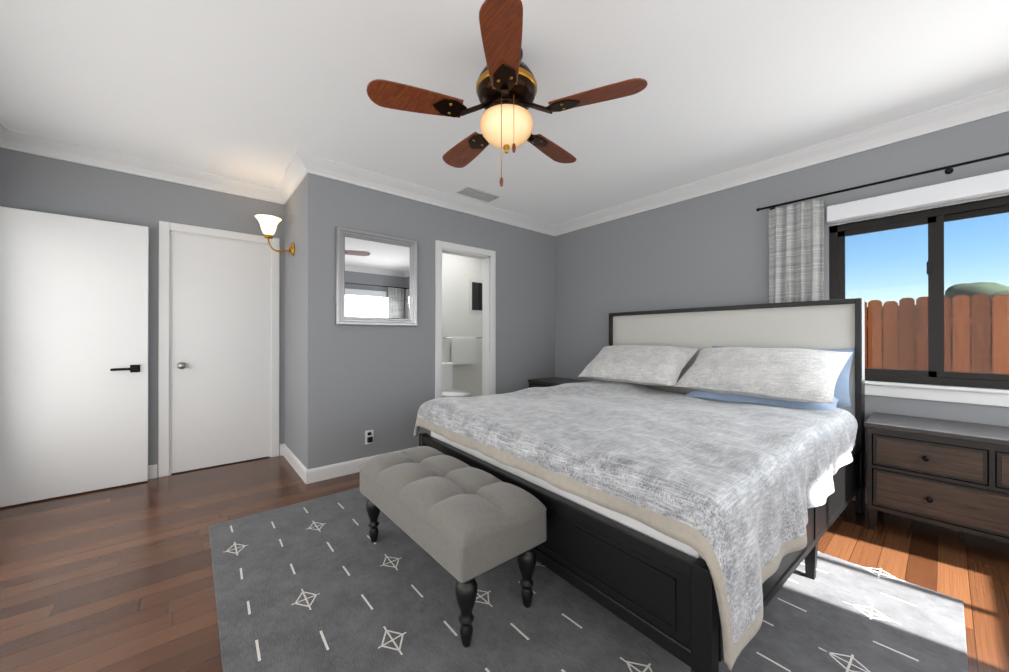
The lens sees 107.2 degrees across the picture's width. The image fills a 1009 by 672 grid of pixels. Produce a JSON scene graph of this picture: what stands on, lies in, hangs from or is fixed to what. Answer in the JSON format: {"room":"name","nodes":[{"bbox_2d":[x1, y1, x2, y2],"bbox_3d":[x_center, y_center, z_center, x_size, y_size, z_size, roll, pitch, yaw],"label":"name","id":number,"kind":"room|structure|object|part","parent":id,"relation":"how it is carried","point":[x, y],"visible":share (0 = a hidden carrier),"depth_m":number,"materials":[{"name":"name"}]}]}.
{"room":"bedroom","nodes":[
{"label":"bedroom","id":0,"kind":"room"},
{"bbox_2d":[0,148,284,476],"bbox_3d":[-2.764,-0.114,3.021,1.930,2.470,0.120,0,0,-40],"label":"wall","id":1,"kind":"structure","parent":0,"point":[33,182],"depth_m":2.92,"materials":[{"name":"grey paint"}]},
{"bbox_2d":[0,121,15,150],"bbox_3d":[-1.687,-1.302,0.516,0.095,0.105,5.100,0,0,-40],"label":"crown molding","id":2,"kind":"structure","parent":1,"relation":"attached to","point":[5,134],"depth_m":2.44,"materials":[{"name":"white paint"}]},
{"bbox_2d":[0,206,148,506],"bbox_3d":[-3.018,0.135,2.611,0.747,1.950,0.087,0,0,-40],"label":"entry door","id":3,"kind":"structure","parent":1,"relation":"in","point":[74,306],"depth_m":2.60,"materials":[{"name":"white paint"}]},
{"bbox_2d":[12,130,285,204],"bbox_3d":[-2.648,-1.297,2.980,1.570,0.105,0.095,0,0,-40],"label":"crown molding","id":4,"kind":"structure","parent":1,"relation":"attached to","point":[24,142],"depth_m":2.82,"materials":[{"name":"white paint"}]},
{"bbox_2d":[148,464,156,478],"bbox_3d":[-3.056,1.068,2.683,0.810,0.105,0.014,0,0,-40],"label":"baseboard","id":5,"kind":"structure","parent":1,"relation":"attached to","point":[152,469],"depth_m":2.92,"materials":[{"name":"white paint"}]},
{"bbox_2d":[158,221,279,477],"bbox_3d":[-2.464,0.104,3.263,0.830,2.035,0.138,0,0,-40],"label":"door frame","id":6,"kind":"structure","parent":1,"relation":"attached to","point":[167,230],"depth_m":3.00,"materials":[{"name":"white paint"}]},
{"bbox_2d":[171,233,269,472],"bbox_3d":[-2.424,0.138,3.215,0.676,1.950,0.111,0,0,-40],"label":"closet door","id":7,"kind":"structure","parent":1,"relation":"in","point":[220,362],"depth_m":3.21,"materials":[{"name":"white paint"}]},
{"bbox_2d":[285,179,303,464],"bbox_3d":[-1.782,-0.114,3.261,0.120,2.470,0.780,0,0,-40],"label":"wall","id":8,"kind":"structure","parent":0,"point":[294,334],"depth_m":3.17,"materials":[{"name":"grey paint"}]},
{"bbox_2d":[255,214,294,255],"bbox_3d":[-1.929,-0.836,3.125,0.283,0.289,0.192,0,0,-40],"label":"sconce","id":9,"kind":"object","parent":8,"relation":"attached to","point":[268,224],"visible":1,"depth_m":3.07,"materials":[{"name":"white glass"}]},
{"bbox_2d":[272,159,306,201],"bbox_3d":[-1.797,-1.296,3.114,0.095,0.105,0.750,0,0,-40],"label":"crown molding","id":10,"kind":"structure","parent":8,"relation":"attached to","point":[289,182],"depth_m":3.19,"materials":[{"name":"white paint"}]},
{"bbox_2d":[280,444,305,480],"bbox_3d":[-1.814,1.069,3.173,0.040,0.105,0.870,0,0,-40],"label":"baseboard","id":11,"kind":"structure","parent":8,"relation":"attached to","point":[285,451],"depth_m":3.18,"materials":[{"name":"white paint"}]},
{"bbox_2d":[304,173,554,468],"bbox_3d":[-0.476,-0.112,3.777,2.780,2.470,0.120,0,0,-40],"label":"wall","id":12,"kind":"structure","parent":0,"point":[359,380],"depth_m":3.26,"materials":[{"name":"grey paint"}]},
{"bbox_2d":[304,446,418,483],"bbox_3d":[-1.083,1.069,3.173,1.104,0.105,0.014,0,0,-40],"label":"baseboard","id":13,"kind":"structure","parent":12,"relation":"attached to","point":[308,476],"depth_m":2.94,"materials":[{"name":"white paint"}]},
{"bbox_2d":[365,430,373,444],"bbox_3d":[-1.130,0.851,3.123,0.072,0.116,0.030,0,0,-40],"label":"outlet","id":14,"kind":"object","parent":12,"relation":"attached to","point":[369,436],"visible":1,"depth_m":3.12,"materials":[{"name":"white plastic"}]},
{"bbox_2d":[335,226,416,325],"bbox_3d":[-1.068,-0.479,3.177,0.700,0.780,0.032,0,0,-40],"label":"wall mirror","id":15,"kind":"object","parent":12,"relation":"attached to","point":[376,279],"visible":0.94,"depth_m":3.16,"materials":[{"name":"silver metal"}]},
{"bbox_2d":[292,150,555,233],"bbox_3d":[-0.489,-1.295,3.627,2.755,0.105,0.095,0,0,-40],"label":"crown molding","id":16,"kind":"structure","parent":12,"relation":"attached to","point":[301,165],"depth_m":3.30,"materials":[{"name":"white paint"}]},
{"bbox_2d":[435,240,495,398],"bbox_3d":[-0.416,0.105,3.814,0.730,2.035,0.138,0,0,-40],"label":"door frame","id":17,"kind":"structure","parent":12,"relation":"attached to","point":[488,263],"depth_m":3.96,"materials":[{"name":"white paint"}]},
{"bbox_2d":[442,253,481,396],"bbox_3d":[-1.211,-0.110,4.792,2.730,2.470,0.120,0,0,-40],"label":"wall","id":18,"kind":"structure","parent":0,"point":[458,318],"depth_m":5.19,"materials":[{"name":"white paint"}]},
{"bbox_2d":[443,337,481,363],"bbox_3d":[-0.575,0.198,5.194,0.620,0.376,0.087,0,0,-40],"label":"towel rail","id":19,"kind":"object","parent":18,"relation":"attached to","point":[463,350],"visible":0.96,"depth_m":5.14,"materials":[{"name":"silver metal"}]},
{"bbox_2d":[469,279,481,312],"bbox_3d":[-0.365,-0.574,5.412,0.340,0.480,0.028,0,0,-40],"label":"bathroom window","id":20,"kind":"structure","parent":18,"relation":"in","point":[475,296],"depth_m":5.36,"materials":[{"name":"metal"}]},
{"bbox_2d":[0,455,1008,671],"bbox_3d":[-0.017,1.169,1.922,4.710,0.100,5.340,0,0,-40],"label":"floor","id":21,"kind":"structure","parent":0,"point":[117,579],"depth_m":1.81,"materials":[{"name":"brown wood"}]},
{"bbox_2d":[528,377,587,387],"bbox_3d":[0.672,0.814,4.163,0.475,0.620,0.734,0,0,-40],"label":"nightstand","id":22,"kind":"object","parent":21,"relation":"on","point":[547,382],"visible":0.04,"depth_m":4.21,"materials":[{"name":"brown wood"}]},
{"bbox_2d":[209,487,967,671],"bbox_3d":[0.112,1.113,1.881,2.434,0.011,2.830,0,0,-40],"label":"rug","id":23,"kind":"object","parent":21,"relation":"on","point":[322,584],"visible":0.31,"depth_m":1.47,"materials":[{"name":"grey fabric"}]},
{"bbox_2d":[359,446,546,646],"bbox_3d":[-0.306,0.871,1.770,0.420,0.475,1.000,0,0,-40],"label":"tufted bench","id":24,"kind":"object","parent":23,"relation":"on","point":[465,525],"visible":1,"depth_m":1.49,"materials":[{"name":"fabric"}]},
{"bbox_2d":[414,298,864,671],"bbox_3d":[0.853,0.440,2.466,2.253,1.360,2.045,0,0,-38],"label":"bed","id":25,"kind":"object","parent":21,"relation":"on","point":[692,480],"visible":1,"depth_m":1.64,"materials":[{"name":"grey fabric"}]},
{"bbox_3d":[0.850,0.667,2.468,2.055,0.345,1.825,0,0,-38],"label":"mattress","id":26,"kind":"part","parent":25,"relation":"part of","materials":[{"name":"white fabric"}]},
{"bbox_2d":[864,412,1008,542],"bbox_3d":[2.542,0.809,1.952,0.475,0.620,0.904,0,0,-40],"label":"nightstand","id":27,"kind":"object","parent":21,"relation":"on","point":[950,474],"visible":1,"depth_m":1.96,"materials":[{"name":"brown wood"}]},
{"bbox_2d":[0,0,1008,224],"bbox_3d":[-0.533,-1.400,2.539,4.710,0.100,6.940,0,0,-40],"label":"ceiling","id":28,"kind":"structure","parent":0,"point":[260,92],"depth_m":1.96,"materials":[{"name":"white paint"}]},
{"bbox_2d":[457,186,499,201],"bbox_3d":[-0.247,-1.340,3.540,0.380,0.016,0.180,0,0,-40],"label":"ceiling vent","id":29,"kind":"object","parent":28,"relation":"in","point":[476,194],"visible":1,"depth_m":3.51,"materials":[{"name":"grey metal"}]},
{"bbox_2d":[367,0,647,186],"bbox_3d":[0.002,-1.005,1.818,1.198,0.694,1.183,0,0,-40],"label":"fan light","id":30,"kind":"object","parent":28,"relation":"hanging from","point":[506,88],"visible":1,"depth_m":1.66,"materials":[{"name":"brown wood"}]},
{"bbox_2d":[555,111,1008,486],"bbox_3d":[2.026,-0.114,3.063,0.120,2.470,4.440,0,0,-40],"label":"wall","id":31,"kind":"structure","parent":0,"point":[710,250],"depth_m":3.15,"materials":[{"name":"grey paint"}]},
{"bbox_2d":[548,86,1008,235],"bbox_3d":[1.905,-1.297,3.042,0.095,0.105,4.080,0,0,-40],"label":"crown molding","id":32,"kind":"structure","parent":31,"relation":"attached to","point":[994,102],"depth_m":2.62,"materials":[{"name":"white paint"}]},
{"bbox_2d":[852,487,866,503],"bbox_3d":[1.965,1.068,3.029,0.014,0.105,4.170,0,0,-40],"label":"baseboard","id":33,"kind":"structure","parent":31,"relation":"attached to","point":[853,499],"depth_m":2.49,"materials":[{"name":"white paint"}]},
{"bbox_2d":[756,152,1008,210],"bbox_3d":[2.631,-0.986,2.181,0.098,0.036,1.968,0,0,-40],"label":"curtain rod","id":34,"kind":"object","parent":31,"relation":"attached to","point":[949,169],"visible":1,"depth_m":2.32,"materials":[{"name":"black metal"}]},
{"bbox_2d":[769,199,823,302],"bbox_3d":[2.147,-0.286,2.748,0.069,1.373,0.330,0,0,-40],"label":"curtain","id":35,"kind":"object","parent":34,"relation":"hanging from","point":[796,253],"visible":0.52,"depth_m":2.75,"materials":[{"name":"fabric"}]},
{"bbox_2d":[829,195,1008,406],"bbox_3d":[2.691,-0.194,2.251,0.155,1.177,1.104,0,0,-40],"label":"sliding window","id":36,"kind":"structure","parent":31,"relation":"in","point":[936,377],"depth_m":2.28,"materials":[{"name":"brown metal"}]},
{"bbox_2d":[827,169,1008,223],"bbox_3d":[2.630,-0.851,2.200,0.075,0.110,1.100,0,0,-40],"label":"roller shade","id":37,"kind":"object","parent":36,"relation":"attached to","point":[988,184],"visible":1,"depth_m":2.25,"materials":[{"name":"white fabric"}]},
{"bbox_3d":[-0.833,1.132,4.289,2.660,0.024,1.131,0,0,-40],"label":"floor","id":38,"kind":"structure","parent":0,"visible":0},
{"bbox_2d":[442,362,469,396],"bbox_3d":[-0.708,0.735,4.622,0.411,0.780,0.746,0,0,-40],"label":"toilet","id":39,"kind":"object","parent":38,"relation":"on","point":[447,380],"visible":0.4,"depth_m":4.79,"materials":[{"name":"white ceramic"}]},
{"label":"outside","id":40,"kind":"structure","parent":0,"visible":0},
{"bbox_3d":[24.315,1.460,20.468,56.400,0.100,60.000,0,0,-40],"label":"ground","id":41,"kind":"structure","parent":40,"visible":0},
{"bbox_2d":[865,293,1008,373],"bbox_3d":[5.444,0.439,4.437,0.075,1.869,18.114,0,0,-40],"label":"fence","id":42,"kind":"object","parent":41,"relation":"on","point":[914,317],"depth_m":4.49,"materials":[{"name":"brown wood"}]},
{"bbox_2d":[944,282,1008,302],"bbox_3d":[18.076,-0.644,11.072,5.512,4.066,6.535,0,0,-40],"label":"tree","id":43,"kind":"object","parent":41,"relation":"on","point":[971,290],"depth_m":11.98,"materials":[{"name":"green plant"}]}
]}

